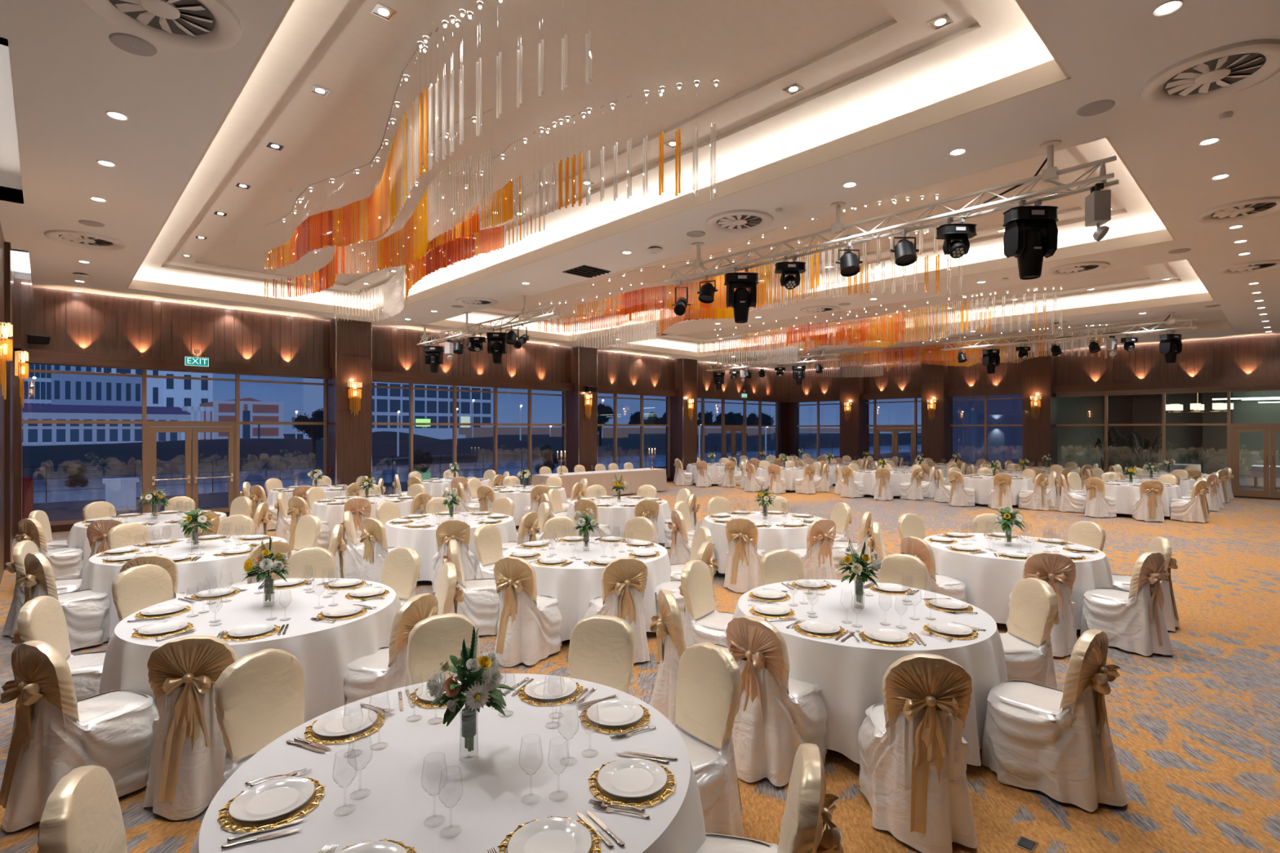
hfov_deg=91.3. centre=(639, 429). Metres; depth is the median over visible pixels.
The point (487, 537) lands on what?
banquet chair
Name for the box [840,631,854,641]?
table knife
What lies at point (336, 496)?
dinner plate
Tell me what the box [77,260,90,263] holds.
recessed light
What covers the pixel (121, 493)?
stone pedestal
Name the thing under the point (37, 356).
trim
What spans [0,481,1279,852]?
floor
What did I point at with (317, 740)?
charger
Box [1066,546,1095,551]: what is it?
dinner plate
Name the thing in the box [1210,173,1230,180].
recessed light
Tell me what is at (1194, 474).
banquet chair
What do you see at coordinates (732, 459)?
banquet chair
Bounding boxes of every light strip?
[1212,396,1279,399]
[1241,398,1279,399]
[1257,401,1279,403]
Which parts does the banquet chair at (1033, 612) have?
seat, backrest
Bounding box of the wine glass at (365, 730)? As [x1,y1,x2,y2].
[346,729,373,799]
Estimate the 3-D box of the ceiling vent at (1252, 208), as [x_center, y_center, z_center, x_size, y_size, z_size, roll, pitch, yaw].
[7.684,-2.801,7.970,0.910,0.090,0.910,0,0,26]
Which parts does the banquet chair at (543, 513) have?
seat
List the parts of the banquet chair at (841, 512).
seat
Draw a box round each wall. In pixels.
[0,222,14,584]
[14,278,787,396]
[787,333,1279,396]
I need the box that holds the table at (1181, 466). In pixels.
[1156,462,1200,471]
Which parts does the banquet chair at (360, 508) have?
seat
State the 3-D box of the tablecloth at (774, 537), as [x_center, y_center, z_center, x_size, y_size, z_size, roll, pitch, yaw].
[1.881,1.686,9.379,2.014,0.678,2.024,0,0,-42]
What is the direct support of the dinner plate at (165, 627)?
on the charger at (188, 627)
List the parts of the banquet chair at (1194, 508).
seat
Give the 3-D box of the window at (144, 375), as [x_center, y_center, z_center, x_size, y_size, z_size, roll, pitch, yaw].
[-10.258,0.295,14.371,5.721,3.330,0.130,0,0,-44]
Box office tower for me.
[23,364,51,404]
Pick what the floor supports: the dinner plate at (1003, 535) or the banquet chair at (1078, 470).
the banquet chair at (1078, 470)
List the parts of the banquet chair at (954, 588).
backrest, seat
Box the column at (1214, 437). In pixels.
[1202,391,1233,474]
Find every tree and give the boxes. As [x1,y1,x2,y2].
[291,408,323,463]
[597,402,613,445]
[628,411,647,424]
[644,412,665,424]
[661,412,666,424]
[697,410,713,425]
[712,413,733,425]
[726,411,742,425]
[741,412,762,425]
[756,411,773,425]
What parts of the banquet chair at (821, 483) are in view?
seat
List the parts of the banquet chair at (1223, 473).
seat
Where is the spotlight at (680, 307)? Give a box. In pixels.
[671,281,691,315]
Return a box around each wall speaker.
[26,333,50,344]
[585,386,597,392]
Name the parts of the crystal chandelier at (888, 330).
crystal rod, crystal rod, suspension cord, crystal rod, crystal rod, crystal rod, crystal rod, crystal rod, crystal rod, crystal rod, crystal rod, crystal rod, crystal rod, crystal rod, crystal rod, crystal rod, crystal rod, crystal rod, crystal rod, crystal rod, crystal rod, crystal rod, crystal rod, crystal rod, crystal rod, crystal rod, crystal rod, crystal rod, crystal rod, crystal rod, crystal rod, crystal rod, crystal rod, crystal rod, crystal rod, crystal rod, crystal rod, crystal rod, crystal rod, crystal rod, crystal rod, crystal rod, crystal rod, crystal rod, crystal rod, crystal rod, crystal rod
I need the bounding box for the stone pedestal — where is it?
[102,477,139,511]
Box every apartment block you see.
[94,367,163,406]
[163,370,213,439]
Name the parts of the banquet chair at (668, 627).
backrest, seat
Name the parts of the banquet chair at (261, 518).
seat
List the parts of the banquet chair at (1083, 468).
seat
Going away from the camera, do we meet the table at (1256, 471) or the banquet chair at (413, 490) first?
the banquet chair at (413, 490)
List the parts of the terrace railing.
post, post, post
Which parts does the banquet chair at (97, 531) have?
seat, backrest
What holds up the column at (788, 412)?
attached to the wall at (73, 321)
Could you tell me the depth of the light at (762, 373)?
23.56 m
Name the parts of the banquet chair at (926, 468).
seat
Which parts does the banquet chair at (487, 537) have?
seat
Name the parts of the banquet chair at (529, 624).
backrest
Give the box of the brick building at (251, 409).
[182,397,284,439]
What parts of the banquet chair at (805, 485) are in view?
seat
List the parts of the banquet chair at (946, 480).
seat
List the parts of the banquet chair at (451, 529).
backrest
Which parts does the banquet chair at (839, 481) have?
seat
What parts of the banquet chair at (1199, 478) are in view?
seat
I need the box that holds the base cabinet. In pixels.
[22,476,33,519]
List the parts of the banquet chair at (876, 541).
seat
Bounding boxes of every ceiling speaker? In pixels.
[78,219,105,226]
[108,32,156,56]
[451,305,463,307]
[686,231,705,237]
[838,302,850,305]
[1076,99,1115,115]
[1168,248,1191,253]
[1204,304,1220,307]
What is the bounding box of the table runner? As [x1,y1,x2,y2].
[534,467,664,476]
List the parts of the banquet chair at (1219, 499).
seat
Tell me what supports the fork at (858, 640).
on the tablecloth at (849, 673)
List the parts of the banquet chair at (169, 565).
seat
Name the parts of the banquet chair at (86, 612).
seat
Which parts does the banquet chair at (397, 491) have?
seat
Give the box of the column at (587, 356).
[561,346,596,472]
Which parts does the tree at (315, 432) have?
crown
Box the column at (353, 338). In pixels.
[326,318,371,485]
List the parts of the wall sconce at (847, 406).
plate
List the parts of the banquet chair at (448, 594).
seat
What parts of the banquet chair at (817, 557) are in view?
seat, backrest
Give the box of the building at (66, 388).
[51,365,142,406]
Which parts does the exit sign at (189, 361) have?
panel, frame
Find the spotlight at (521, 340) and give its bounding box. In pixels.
[513,323,529,348]
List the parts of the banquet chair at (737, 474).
seat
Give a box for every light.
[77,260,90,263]
[89,196,106,202]
[96,160,116,166]
[105,111,128,120]
[181,253,191,257]
[195,235,207,239]
[213,210,227,216]
[235,182,250,189]
[266,141,284,151]
[309,84,330,97]
[370,2,396,21]
[424,342,444,373]
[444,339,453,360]
[452,337,465,354]
[466,333,480,351]
[469,333,486,351]
[485,328,506,364]
[503,325,517,344]
[513,210,526,216]
[582,179,595,186]
[622,251,631,253]
[663,138,682,148]
[697,275,717,303]
[712,369,724,389]
[724,266,758,323]
[728,368,738,380]
[740,368,745,382]
[743,367,752,377]
[757,366,766,377]
[774,255,806,289]
[774,364,785,377]
[782,82,804,95]
[791,363,805,385]
[814,361,823,373]
[823,265,834,268]
[835,241,862,276]
[842,182,857,187]
[889,229,919,266]
[927,13,953,31]
[935,217,977,258]
[949,148,966,155]
[956,348,967,362]
[982,346,999,373]
[997,228,1004,232]
[1002,199,1058,279]
[1015,343,1031,359]
[1050,340,1062,355]
[1084,182,1111,241]
[1088,337,1101,353]
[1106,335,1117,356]
[1120,333,1137,351]
[1152,0,1183,16]
[1159,330,1182,363]
[1198,137,1220,145]
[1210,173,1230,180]
[1227,224,1244,229]
[1233,240,1248,243]
[1237,252,1251,255]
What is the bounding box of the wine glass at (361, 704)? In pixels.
[342,704,363,758]
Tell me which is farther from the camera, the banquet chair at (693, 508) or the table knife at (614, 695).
the banquet chair at (693, 508)
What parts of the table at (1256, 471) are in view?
leg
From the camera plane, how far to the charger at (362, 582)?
5.30 m
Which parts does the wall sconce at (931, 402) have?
plate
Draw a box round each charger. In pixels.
[101,548,140,555]
[102,559,128,563]
[131,622,194,639]
[133,605,191,618]
[142,540,177,546]
[174,556,194,562]
[190,589,239,599]
[197,535,226,540]
[217,549,253,555]
[217,777,325,832]
[221,624,280,640]
[239,535,270,540]
[273,579,307,589]
[303,710,386,745]
[315,607,367,620]
[323,580,366,590]
[342,838,416,852]
[345,589,390,599]
[405,524,431,528]
[408,684,459,708]
[497,815,602,852]
[508,553,540,558]
[517,679,582,706]
[520,543,548,547]
[535,560,568,565]
[559,538,583,542]
[578,703,650,733]
[587,757,675,808]
[589,560,607,566]
[598,538,626,542]
[626,542,653,546]
[628,552,659,558]
[748,591,790,601]
[748,606,795,618]
[780,524,804,527]
[791,581,831,590]
[794,623,844,638]
[858,630,915,646]
[869,585,911,595]
[923,623,978,639]
[924,600,973,613]
[926,538,957,542]
[942,533,972,537]
[947,546,981,552]
[987,533,1017,538]
[997,553,1026,559]
[1035,539,1068,544]
[1062,546,1098,553]
[1071,556,1086,559]
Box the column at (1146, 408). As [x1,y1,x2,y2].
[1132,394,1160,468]
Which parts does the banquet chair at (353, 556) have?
seat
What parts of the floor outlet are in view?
lid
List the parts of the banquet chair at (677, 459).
seat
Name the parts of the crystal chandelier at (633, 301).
crystal rod, crystal rod, crystal rod, crystal rod, crystal rod, crystal rod, crystal rod, crystal rod, crystal rod, crystal rod, crystal rod, crystal rod, crystal rod, crystal rod, crystal rod, crystal rod, crystal rod, crystal rod, crystal rod, crystal rod, crystal rod, crystal rod, crystal rod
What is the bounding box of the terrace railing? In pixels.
[22,440,910,503]
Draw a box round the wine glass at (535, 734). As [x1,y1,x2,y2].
[519,733,542,796]
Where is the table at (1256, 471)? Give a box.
[1250,465,1279,486]
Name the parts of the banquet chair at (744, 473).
seat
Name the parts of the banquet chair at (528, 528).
seat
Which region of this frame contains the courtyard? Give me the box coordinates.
[898,461,1279,497]
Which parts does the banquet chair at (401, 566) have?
seat, backrest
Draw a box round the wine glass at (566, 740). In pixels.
[547,739,568,793]
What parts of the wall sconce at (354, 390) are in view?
plate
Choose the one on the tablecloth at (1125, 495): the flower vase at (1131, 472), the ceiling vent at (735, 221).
the flower vase at (1131, 472)
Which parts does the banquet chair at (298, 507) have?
seat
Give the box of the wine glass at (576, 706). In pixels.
[557,706,578,766]
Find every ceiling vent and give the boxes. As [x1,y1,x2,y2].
[44,229,126,250]
[81,0,242,51]
[455,297,497,306]
[562,265,610,277]
[642,331,672,337]
[705,209,773,234]
[800,305,839,314]
[1026,320,1066,327]
[1046,261,1110,276]
[1138,38,1279,106]
[1195,195,1279,223]
[1215,259,1279,275]
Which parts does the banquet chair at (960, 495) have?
seat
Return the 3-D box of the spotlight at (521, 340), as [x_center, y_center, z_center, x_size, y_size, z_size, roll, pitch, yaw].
[-2.483,-1.951,13.206,0.299,0.578,0.658,0,0,-4]
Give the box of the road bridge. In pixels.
[458,425,921,438]
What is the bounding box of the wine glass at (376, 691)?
[368,691,390,751]
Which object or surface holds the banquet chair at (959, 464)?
on the floor
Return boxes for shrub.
[63,464,89,488]
[413,448,435,473]
[533,444,560,474]
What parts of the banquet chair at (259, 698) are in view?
seat, backrest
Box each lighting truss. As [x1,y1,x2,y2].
[417,295,564,346]
[663,140,1119,285]
[706,348,840,371]
[941,311,1197,351]
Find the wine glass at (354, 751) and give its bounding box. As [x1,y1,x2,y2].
[333,751,357,817]
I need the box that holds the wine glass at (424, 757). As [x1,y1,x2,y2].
[421,757,447,827]
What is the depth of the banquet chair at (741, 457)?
27.42 m
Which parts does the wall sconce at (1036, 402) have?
plate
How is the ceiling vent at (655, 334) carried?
in the ceiling at (67, 72)
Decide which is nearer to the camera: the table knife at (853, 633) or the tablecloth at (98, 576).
the table knife at (853, 633)
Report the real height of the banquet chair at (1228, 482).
0.952 m
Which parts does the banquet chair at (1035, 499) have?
seat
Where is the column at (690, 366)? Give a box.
[666,358,697,481]
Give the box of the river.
[33,444,921,503]
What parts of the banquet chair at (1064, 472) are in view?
seat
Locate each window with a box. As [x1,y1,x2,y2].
[22,362,326,525]
[372,380,566,485]
[597,392,670,478]
[697,397,777,461]
[796,400,839,457]
[866,397,921,461]
[950,394,1022,461]
[952,394,1022,463]
[1057,390,1279,475]
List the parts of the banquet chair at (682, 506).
seat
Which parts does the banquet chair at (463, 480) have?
seat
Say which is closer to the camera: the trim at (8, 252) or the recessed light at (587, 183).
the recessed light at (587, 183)
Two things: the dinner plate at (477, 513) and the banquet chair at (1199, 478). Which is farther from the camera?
the banquet chair at (1199, 478)
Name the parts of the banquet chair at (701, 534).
seat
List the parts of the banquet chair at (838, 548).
seat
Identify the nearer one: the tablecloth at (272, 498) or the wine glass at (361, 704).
the wine glass at (361, 704)
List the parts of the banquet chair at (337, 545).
seat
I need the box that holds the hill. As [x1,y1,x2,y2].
[372,431,441,440]
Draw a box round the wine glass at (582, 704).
[580,704,599,758]
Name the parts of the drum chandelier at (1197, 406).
lamp shade, lamp shade, lamp shade, lamp shade, lamp shade, lamp shade, lamp shade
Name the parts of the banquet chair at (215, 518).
seat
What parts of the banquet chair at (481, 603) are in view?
seat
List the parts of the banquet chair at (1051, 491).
seat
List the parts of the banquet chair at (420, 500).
seat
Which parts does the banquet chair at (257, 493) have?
seat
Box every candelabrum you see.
[556,451,565,475]
[648,448,655,469]
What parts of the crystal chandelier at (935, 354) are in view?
crystal rod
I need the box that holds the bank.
[22,432,921,479]
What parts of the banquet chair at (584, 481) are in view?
seat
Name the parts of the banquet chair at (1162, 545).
seat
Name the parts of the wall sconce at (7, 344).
glass rod, glass rod, glass rod, glass rod, glass rod, bulb, glass rod, glass rod, glass rod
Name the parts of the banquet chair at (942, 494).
seat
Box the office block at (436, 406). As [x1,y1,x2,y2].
[303,377,491,439]
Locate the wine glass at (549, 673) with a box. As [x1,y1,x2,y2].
[547,672,564,719]
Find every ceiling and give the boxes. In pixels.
[0,0,1279,371]
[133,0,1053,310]
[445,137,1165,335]
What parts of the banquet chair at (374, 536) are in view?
backrest, seat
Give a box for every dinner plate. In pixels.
[84,518,108,521]
[104,547,136,553]
[106,555,139,560]
[119,513,140,515]
[137,621,187,634]
[140,604,186,614]
[145,539,173,544]
[160,510,180,513]
[166,555,191,560]
[171,518,185,521]
[195,587,235,596]
[198,534,223,538]
[222,548,251,553]
[227,622,275,636]
[228,777,315,821]
[242,534,267,538]
[252,540,272,545]
[273,577,304,586]
[312,708,377,736]
[318,499,333,501]
[321,605,362,616]
[328,502,344,503]
[328,578,362,586]
[333,496,348,497]
[337,840,407,852]
[349,587,385,596]
[386,499,401,502]
[391,519,411,522]
[398,496,412,498]
[405,514,424,517]
[408,523,428,526]
[416,679,465,701]
[437,511,455,514]
[472,511,489,514]
[480,519,499,522]
[489,514,506,517]
[507,817,591,852]
[512,551,537,556]
[522,541,546,546]
[524,677,577,699]
[538,557,565,563]
[561,536,583,540]
[586,699,644,725]
[592,557,616,564]
[595,503,608,506]
[597,758,666,797]
[600,495,613,497]
[601,536,623,541]
[625,503,636,506]
[629,540,651,545]
[631,550,656,555]
[646,497,659,500]
[711,513,728,516]
[715,518,731,521]
[733,511,750,513]
[752,589,786,598]
[753,604,791,614]
[754,522,764,525]
[767,511,782,513]
[782,522,802,525]
[794,514,812,516]
[795,578,826,586]
[799,620,840,633]
[803,518,817,521]
[864,627,908,641]
[873,582,907,591]
[928,622,973,635]
[929,537,954,541]
[929,598,968,608]
[945,532,968,536]
[951,545,977,551]
[991,533,1014,537]
[1001,551,1031,557]
[1038,537,1065,542]
[1057,552,1082,557]
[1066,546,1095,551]
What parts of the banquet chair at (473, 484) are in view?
seat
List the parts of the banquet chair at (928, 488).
seat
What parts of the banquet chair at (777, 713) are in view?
backrest, seat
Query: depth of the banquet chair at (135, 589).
5.21 m
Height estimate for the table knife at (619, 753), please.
0.010 m
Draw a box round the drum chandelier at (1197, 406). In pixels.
[1165,392,1233,413]
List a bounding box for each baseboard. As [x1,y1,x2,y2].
[50,477,670,532]
[1234,495,1279,500]
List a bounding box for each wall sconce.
[0,321,13,399]
[14,351,28,407]
[348,382,362,416]
[583,393,591,418]
[687,399,693,420]
[844,401,851,421]
[927,399,935,420]
[1030,395,1040,419]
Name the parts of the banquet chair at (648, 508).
seat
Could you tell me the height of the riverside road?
0.300 m
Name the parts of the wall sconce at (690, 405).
plate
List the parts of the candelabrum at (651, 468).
stem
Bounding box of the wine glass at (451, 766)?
[438,765,462,829]
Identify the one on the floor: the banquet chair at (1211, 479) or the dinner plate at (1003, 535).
the banquet chair at (1211, 479)
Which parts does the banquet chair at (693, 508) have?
seat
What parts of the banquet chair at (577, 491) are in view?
seat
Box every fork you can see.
[133,620,168,630]
[244,768,306,785]
[249,768,311,786]
[310,617,336,621]
[310,618,334,622]
[318,845,331,852]
[324,844,337,852]
[355,597,384,601]
[360,703,395,711]
[360,706,394,716]
[568,688,587,704]
[574,687,595,703]
[588,799,644,811]
[592,804,649,818]
[609,724,648,739]
[614,725,656,738]
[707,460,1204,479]
[786,619,801,628]
[848,631,860,642]
[855,630,864,641]
[920,631,951,641]
[921,630,952,639]
[944,611,972,613]
[949,612,977,613]
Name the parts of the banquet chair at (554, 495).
seat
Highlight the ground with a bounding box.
[283,432,839,439]
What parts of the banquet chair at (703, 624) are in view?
backrest, seat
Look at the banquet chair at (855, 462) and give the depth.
22.57 m
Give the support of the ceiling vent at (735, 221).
in the ceiling at (67, 72)
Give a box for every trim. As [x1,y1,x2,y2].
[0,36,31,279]
[4,241,22,569]
[13,347,789,402]
[126,0,1071,317]
[335,318,372,484]
[428,136,1176,341]
[577,346,597,464]
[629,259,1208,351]
[682,358,683,467]
[725,310,1233,366]
[748,310,1227,362]
[789,375,1279,402]
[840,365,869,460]
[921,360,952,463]
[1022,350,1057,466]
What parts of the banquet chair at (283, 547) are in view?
seat, backrest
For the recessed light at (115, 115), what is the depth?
5.57 m
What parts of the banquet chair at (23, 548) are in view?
seat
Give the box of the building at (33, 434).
[22,404,192,445]
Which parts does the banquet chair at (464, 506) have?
seat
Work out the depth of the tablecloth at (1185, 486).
16.49 m
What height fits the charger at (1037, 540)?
0.011 m
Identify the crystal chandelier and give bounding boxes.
[264,0,718,317]
[537,194,959,346]
[698,287,1062,364]
[795,323,1107,377]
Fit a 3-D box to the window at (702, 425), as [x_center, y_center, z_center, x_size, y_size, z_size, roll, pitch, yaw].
[4.322,0.295,28.210,6.530,3.330,0.130,0,0,-44]
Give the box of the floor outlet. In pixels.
[1014,835,1038,852]
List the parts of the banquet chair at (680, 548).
seat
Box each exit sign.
[185,349,208,366]
[742,390,746,397]
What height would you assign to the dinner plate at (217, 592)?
0.016 m
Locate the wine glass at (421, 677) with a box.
[405,676,422,722]
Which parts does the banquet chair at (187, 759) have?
backrest, seat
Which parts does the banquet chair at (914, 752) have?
backrest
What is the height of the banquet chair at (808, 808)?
0.951 m
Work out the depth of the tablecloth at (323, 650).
4.31 m
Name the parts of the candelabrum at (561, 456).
stem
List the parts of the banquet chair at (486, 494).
seat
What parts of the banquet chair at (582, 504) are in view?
seat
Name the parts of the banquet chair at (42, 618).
seat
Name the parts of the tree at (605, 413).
crown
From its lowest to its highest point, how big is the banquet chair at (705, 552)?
0.952 m
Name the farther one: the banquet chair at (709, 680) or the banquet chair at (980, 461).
the banquet chair at (980, 461)
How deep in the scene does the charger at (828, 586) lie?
5.27 m
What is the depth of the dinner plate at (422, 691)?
3.13 m
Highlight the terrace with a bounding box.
[33,451,921,521]
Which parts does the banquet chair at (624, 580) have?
backrest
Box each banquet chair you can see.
[0,640,159,832]
[1,540,82,637]
[10,595,106,741]
[13,518,83,592]
[14,551,110,650]
[28,510,68,549]
[36,765,127,852]
[82,501,116,520]
[86,518,124,558]
[106,522,150,549]
[111,564,173,622]
[120,555,188,599]
[142,635,237,820]
[164,496,195,511]
[184,511,219,537]
[213,648,304,786]
[217,514,254,535]
[226,540,291,587]
[229,496,252,515]
[240,481,252,515]
[248,484,277,529]
[253,502,272,535]
[264,478,283,495]
[274,492,291,540]
[286,496,329,551]
[286,546,336,578]
[291,515,321,555]
[292,485,311,509]
[306,486,326,515]
[312,475,331,485]
[328,524,347,578]
[340,511,364,578]
[342,497,371,542]
[343,593,438,704]
[345,482,360,496]
[355,475,370,484]
[358,517,396,583]
[359,483,381,495]
[375,501,400,525]
[377,478,386,495]
[382,546,421,605]
[392,474,407,495]
[406,484,425,497]
[407,476,434,498]
[407,613,479,684]
[408,471,422,479]
[410,493,431,515]
[425,497,448,514]
[431,519,475,592]
[435,562,464,614]
[442,539,500,635]
[443,469,458,478]
[443,487,449,497]
[450,476,469,511]
[455,482,479,511]
[466,477,482,502]
[473,524,502,579]
[476,485,495,512]
[483,469,496,484]
[490,497,514,516]
[491,474,504,487]
[493,556,562,666]
[502,471,509,477]
[502,475,520,486]
[502,511,540,555]
[516,502,552,540]
[523,484,550,515]
[538,493,567,517]
[539,466,551,474]
[543,515,576,539]
[546,475,562,487]
[547,488,567,517]
[556,465,568,473]
[562,482,584,511]
[566,478,588,502]
[568,614,636,694]
[573,464,585,472]
[573,498,610,537]
[584,557,649,662]
[586,484,606,497]
[595,463,605,471]
[608,462,618,470]
[623,462,633,469]
[623,516,654,542]
[634,499,659,544]
[636,484,657,497]
[649,589,729,724]
[652,541,718,632]
[660,493,700,547]
[667,510,715,577]
[670,526,715,604]
[671,488,690,512]
[673,457,685,482]
[673,642,744,837]
[674,501,695,539]
[675,460,693,485]
[678,560,733,646]
[695,461,711,487]
[695,743,844,852]
[706,496,730,515]
[718,461,736,487]
[719,457,728,463]
[723,517,765,592]
[725,615,827,786]
[730,457,740,470]
[733,459,749,484]
[737,458,746,471]
[739,455,747,461]
[740,462,746,488]
[744,463,766,492]
[749,457,759,473]
[759,460,769,467]
[760,549,804,585]
[764,496,790,512]
[765,455,775,460]
[768,464,786,493]
[773,457,783,466]
[785,460,795,466]
[790,519,836,579]
[795,460,804,467]
[795,464,815,493]
[801,453,810,457]
[804,457,813,463]
[812,462,821,476]
[813,463,830,492]
[816,456,825,462]
[818,461,832,486]
[825,457,836,463]
[830,502,851,541]
[831,511,871,580]
[833,464,843,494]
[835,457,843,463]
[840,466,864,497]
[841,461,859,479]
[842,455,851,461]
[848,462,859,471]
[857,458,864,470]
[857,653,977,852]
[862,455,873,460]
[862,457,871,470]
[864,460,871,469]
[866,521,886,582]
[872,461,878,470]
[873,468,893,500]
[878,463,892,470]
[878,553,928,590]
[887,460,895,466]
[891,456,898,466]
[897,513,924,540]
[899,457,905,466]
[899,467,923,500]
[899,536,966,602]
[910,464,921,471]
[915,460,928,465]
[919,464,929,481]
[920,466,937,497]
[926,460,935,466]
[933,468,951,502]
[936,464,957,484]
[946,461,956,467]
[948,466,961,484]
[948,471,975,506]
[949,457,959,462]
[955,461,967,475]
[960,462,967,475]
[968,464,975,474]
[972,513,1005,533]
[975,458,986,465]
[977,466,992,475]
[980,463,990,467]
[981,629,1128,812]
[987,473,1012,509]
[989,467,999,475]
[995,462,1002,470]
[998,577,1059,688]
[1004,460,1013,470]
[1006,463,1020,470]
[1006,551,1077,657]
[1017,463,1027,470]
[1017,473,1049,510]
[1021,468,1035,487]
[1031,468,1044,476]
[1033,471,1058,506]
[1045,468,1071,493]
[1049,465,1063,474]
[1053,474,1086,512]
[1064,462,1077,468]
[1066,471,1082,492]
[1066,520,1106,551]
[1075,466,1082,489]
[1080,464,1092,489]
[1080,551,1173,656]
[1082,469,1092,479]
[1084,477,1116,517]
[1091,463,1098,477]
[1091,467,1103,479]
[1101,471,1120,480]
[1109,465,1116,471]
[1111,537,1179,631]
[1113,471,1125,479]
[1114,464,1123,474]
[1131,480,1164,522]
[1132,467,1146,475]
[1142,464,1159,471]
[1157,474,1177,484]
[1170,469,1188,477]
[1170,480,1208,523]
[1171,474,1180,486]
[1181,477,1209,517]
[1184,465,1200,471]
[1186,469,1201,480]
[1186,474,1219,511]
[1211,472,1223,507]
[1216,469,1230,502]
[1223,467,1234,499]
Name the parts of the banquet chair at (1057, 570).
backrest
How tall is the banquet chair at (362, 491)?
0.951 m
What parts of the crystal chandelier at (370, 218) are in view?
crystal rod, crystal rod, crystal rod, crystal rod, crystal rod, crystal rod, crystal rod, crystal rod, crystal rod, crystal rod, crystal rod, crystal rod, crystal rod, crystal rod, crystal rod, crystal rod, crystal rod, crystal rod, crystal rod, crystal rod, crystal rod, crystal rod, crystal rod, crystal rod, crystal rod, crystal rod, crystal rod, crystal rod, crystal rod, crystal rod, crystal rod, crystal rod, crystal rod, crystal rod, crystal rod, crystal rod, crystal rod, crystal rod, crystal rod, crystal rod, crystal rod, crystal rod, crystal rod, crystal rod, crystal rod, crystal rod, crystal rod, crystal rod, crystal rod, crystal rod, crystal rod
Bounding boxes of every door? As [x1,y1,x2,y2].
[146,422,235,513]
[724,426,745,457]
[875,425,914,466]
[1230,424,1279,497]
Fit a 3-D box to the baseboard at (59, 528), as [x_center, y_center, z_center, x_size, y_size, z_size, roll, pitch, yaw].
[-2.579,2.030,21.709,27.050,0.140,0.160,0,0,-44]
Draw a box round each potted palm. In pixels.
[1080,426,1127,473]
[1122,427,1171,466]
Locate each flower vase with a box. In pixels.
[135,488,169,519]
[177,508,214,546]
[241,537,290,606]
[307,466,324,486]
[357,473,376,497]
[426,626,515,759]
[442,488,461,519]
[449,462,460,477]
[516,466,531,487]
[573,507,599,547]
[610,473,627,502]
[707,453,715,463]
[753,485,776,519]
[759,449,765,460]
[779,454,789,468]
[798,448,804,457]
[825,453,834,463]
[835,539,882,604]
[862,450,870,458]
[877,456,888,468]
[915,453,924,464]
[951,453,960,462]
[986,458,999,475]
[992,506,1026,544]
[1017,456,1029,471]
[1041,454,1051,468]
[1122,463,1139,484]
[1143,462,1159,477]
[1162,456,1175,473]
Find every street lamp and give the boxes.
[295,410,297,438]
[396,410,399,456]
[472,400,474,437]
[520,404,522,440]
[698,426,700,458]
[764,426,768,455]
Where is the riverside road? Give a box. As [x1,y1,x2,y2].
[377,453,528,460]
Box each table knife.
[127,618,165,622]
[134,617,171,620]
[155,631,195,641]
[156,628,195,639]
[177,598,194,602]
[220,828,302,848]
[226,818,306,841]
[277,624,284,635]
[282,623,288,634]
[286,740,325,752]
[293,737,331,750]
[352,604,376,608]
[398,691,403,710]
[404,688,413,707]
[502,677,528,693]
[511,678,533,696]
[575,693,616,706]
[576,811,613,848]
[577,697,618,709]
[586,809,625,846]
[615,752,669,763]
[622,751,677,760]
[747,599,777,604]
[748,598,776,602]
[764,617,795,620]
[766,618,798,621]
[835,630,848,639]
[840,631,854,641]
[909,631,920,644]
[913,633,926,645]
[951,622,986,631]
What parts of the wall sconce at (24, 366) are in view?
plate, glass rod, glass rod, glass rod, glass rod, glass rod, glass rod, glass rod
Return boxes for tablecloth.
[66,511,226,577]
[80,535,291,637]
[98,577,401,723]
[190,673,706,852]
[266,485,348,505]
[311,495,413,544]
[383,511,517,581]
[421,478,491,497]
[493,485,567,526]
[501,537,671,641]
[531,469,666,497]
[566,496,671,542]
[685,462,737,484]
[702,511,823,573]
[727,579,1008,766]
[737,460,783,467]
[755,466,804,490]
[804,463,848,484]
[843,460,879,470]
[853,470,911,496]
[892,466,947,485]
[923,533,1112,629]
[935,463,980,475]
[963,475,1033,505]
[999,470,1058,480]
[1026,466,1076,472]
[1082,480,1182,516]
[1124,475,1195,495]
[1146,471,1208,478]
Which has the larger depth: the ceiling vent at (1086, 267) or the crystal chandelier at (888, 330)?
the crystal chandelier at (888, 330)
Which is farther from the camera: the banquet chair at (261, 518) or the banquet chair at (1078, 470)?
the banquet chair at (1078, 470)
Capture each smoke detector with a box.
[774,207,782,213]
[1217,111,1233,120]
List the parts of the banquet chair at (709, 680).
backrest, seat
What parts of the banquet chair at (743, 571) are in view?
backrest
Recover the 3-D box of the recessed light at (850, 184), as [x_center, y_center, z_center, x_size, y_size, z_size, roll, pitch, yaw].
[2.401,-2.797,7.160,0.160,0.010,0.160,0,0,-44]
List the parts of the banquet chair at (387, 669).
seat, backrest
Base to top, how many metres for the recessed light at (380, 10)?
0.012 m
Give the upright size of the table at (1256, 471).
0.750 m
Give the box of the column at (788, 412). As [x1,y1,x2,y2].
[777,401,799,457]
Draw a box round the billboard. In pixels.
[415,418,430,435]

